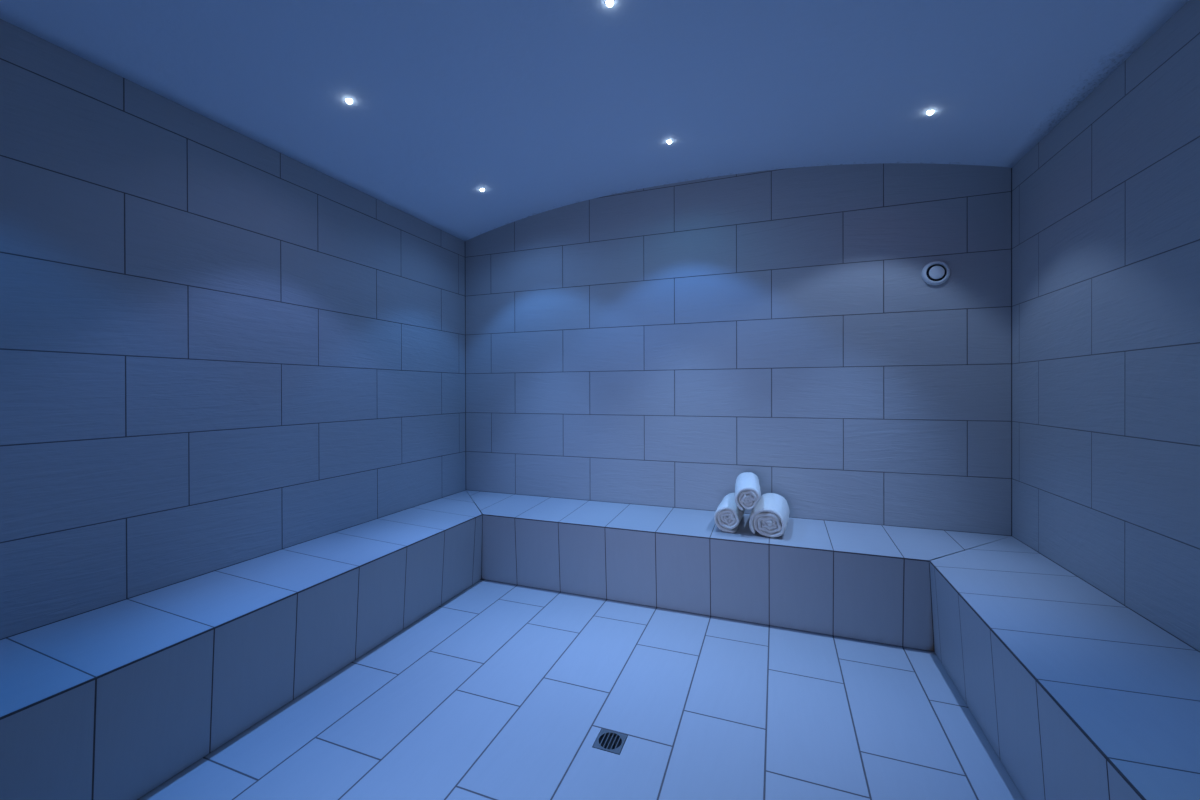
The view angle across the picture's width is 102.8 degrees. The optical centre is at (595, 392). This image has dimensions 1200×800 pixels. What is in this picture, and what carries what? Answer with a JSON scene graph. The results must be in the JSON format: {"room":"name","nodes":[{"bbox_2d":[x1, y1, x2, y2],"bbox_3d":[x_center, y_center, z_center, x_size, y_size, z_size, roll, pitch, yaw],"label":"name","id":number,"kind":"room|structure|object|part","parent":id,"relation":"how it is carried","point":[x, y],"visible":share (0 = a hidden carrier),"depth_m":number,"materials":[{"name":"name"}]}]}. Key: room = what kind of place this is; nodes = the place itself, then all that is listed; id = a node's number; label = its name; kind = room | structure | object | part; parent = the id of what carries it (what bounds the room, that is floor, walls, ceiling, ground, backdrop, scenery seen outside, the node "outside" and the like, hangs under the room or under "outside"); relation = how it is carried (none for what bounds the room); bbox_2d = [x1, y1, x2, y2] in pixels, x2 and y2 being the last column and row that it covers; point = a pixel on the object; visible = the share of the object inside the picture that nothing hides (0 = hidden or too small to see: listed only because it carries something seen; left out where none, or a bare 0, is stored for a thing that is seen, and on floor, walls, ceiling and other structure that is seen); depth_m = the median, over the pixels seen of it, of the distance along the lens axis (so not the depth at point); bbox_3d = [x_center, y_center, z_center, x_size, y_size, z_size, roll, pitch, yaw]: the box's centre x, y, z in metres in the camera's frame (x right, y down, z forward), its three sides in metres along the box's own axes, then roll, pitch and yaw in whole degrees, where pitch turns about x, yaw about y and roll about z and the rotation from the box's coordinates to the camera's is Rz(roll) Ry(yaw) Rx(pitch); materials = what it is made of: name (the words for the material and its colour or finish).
{"room":"spa","nodes":[
{"label":"spa","id":0,"kind":"room"},
{"bbox_2d":[0,19,465,639],"bbox_3d":[-1.686,0.028,2.091,0.100,2.395,3.750,0,0,21],"label":"wall","id":1,"kind":"structure","parent":0,"point":[219,350],"depth_m":1.96,"materials":[{"name":"tile"}]},
{"bbox_2d":[138,579,1023,799],"bbox_3d":[-0.032,1.292,1.471,3.428,0.140,3.550,0,0,21],"label":"floor","id":2,"kind":"structure","parent":0,"point":[500,691],"depth_m":1.79,"materials":[{"name":"tile"}]},
{"bbox_2d":[0,490,1199,799],"bbox_3d":[-0.033,0.995,1.470,3.424,0.455,3.546,0,0,21],"label":"tiled bench","id":3,"kind":"object","parent":2,"relation":"on","point":[1078,695],"visible":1,"depth_m":1.79,"materials":[{"name":"tile"}]},
{"bbox_3d":[-1.405,0.786,1.987,0.492,0.032,3.544,0,0,21],"label":"seat","id":4,"kind":"part","parent":3,"relation":"part of","materials":[{"name":"tile"}]},
{"bbox_2d":[714,493,744,532],"bbox_3d":[0.793,0.697,2.802,0.146,0.159,0.356,0,0,24],"label":"rolled towel","id":5,"kind":"object","parent":3,"relation":"on","point":[727,516],"visible":0.85,"depth_m":2.66,"materials":[{"name":"white fabric"}]},
{"bbox_3d":[0.503,0.778,2.890,3.422,0.032,0.509,0,0,21],"label":"seat","id":6,"kind":"part","parent":3,"relation":"part of","materials":[{"name":"tile"}]},
{"bbox_2d":[749,493,789,537],"bbox_3d":[0.995,0.691,2.723,0.198,0.169,0.384,0,0,25],"label":"rolled towel","id":7,"kind":"object","parent":3,"relation":"on","point":[769,517],"visible":1,"depth_m":2.58,"materials":[{"name":"white fabric"}]},
{"bbox_2d":[734,472,760,509],"bbox_3d":[0.870,0.559,2.736,0.140,0.150,0.386,0,0,18],"label":"rolled towel","id":8,"kind":"object","parent":7,"relation":"on","point":[747,495],"visible":1,"depth_m":2.57,"materials":[{"name":"white fabric"}]},
{"bbox_3d":[1.337,0.781,0.951,0.493,0.032,3.544,0,0,21],"label":"seat","id":9,"kind":"part","parent":3,"relation":"part of","materials":[{"name":"tile"}]},
{"bbox_2d":[593,729,626,754],"bbox_3d":[0.053,1.266,1.676,0.097,0.091,0.095,0,0,21],"label":"floor drain","id":10,"kind":"object","parent":2,"relation":"on","point":[607,740],"visible":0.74,"depth_m":1.69,"materials":[{"name":"silver metal"}]},
{"bbox_2d":[0,0,1188,240],"bbox_3d":[-0.039,-1.331,1.463,3.428,0.317,3.750,0,0,21],"label":"ceiling","id":11,"kind":"structure","parent":0,"point":[540,106],"depth_m":1.99,"materials":[{"name":"white paint"}]},
{"bbox_2d":[345,98,352,103],"bbox_3d":[-1.081,-1.282,2.101,0.035,0.029,0.034,0,0,25],"label":"recessed light","id":12,"kind":"object","parent":11,"relation":"in","point":[348,100],"visible":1,"depth_m":2.09,"materials":[{"name":"white plastic"}]},
{"bbox_2d":[605,0,613,6],"bbox_3d":[0.051,-1.369,1.680,0.034,0.027,0.034,0,0,21],"label":"recessed light","id":13,"kind":"object","parent":11,"relation":"in","point":[609,3],"visible":1,"depth_m":1.68,"materials":[{"name":"white plastic"}]},
{"bbox_2d":[926,110,934,114],"bbox_3d":[1.537,-1.286,2.194,0.035,0.030,0.034,0,0,34],"label":"recessed light","id":14,"kind":"object","parent":11,"relation":"in","point":[929,112],"visible":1,"depth_m":2.19,"materials":[{"name":"white plastic"}]},
{"bbox_2d":[465,163,1010,535],"bbox_3d":[0.609,-0.081,3.174,3.428,2.592,0.100,0,0,21],"label":"wall","id":15,"kind":"structure","parent":0,"point":[662,345],"depth_m":2.96,"materials":[{"name":"tile"}]},
{"bbox_2d":[921,261,949,284],"bbox_3d":[1.872,-0.656,2.626,0.134,0.134,0.028,0,0,21],"label":"air vent","id":16,"kind":"object","parent":15,"relation":"in","point":[935,272],"visible":1,"depth_m":2.62,"materials":[{"name":"white plastic"}]},
{"bbox_2d":[1011,168,1011,535],"bbox_3d":[2.192,-0.211,2.520,0.004,1.937,0.004,0,0,21],"label":"caulk","id":17,"kind":"structure","parent":15,"relation":"attached to","point":[1011,168],"depth_m":2.52,"materials":[{"name":"grey rubber"}]},
{"bbox_2d":[1012,0,1199,651],"bbox_3d":[1.615,0.022,0.844,0.100,2.395,3.750,0,0,21],"label":"wall","id":18,"kind":"structure","parent":0,"point":[1106,205],"depth_m":1.74,"materials":[{"name":"tile"}]}
]}

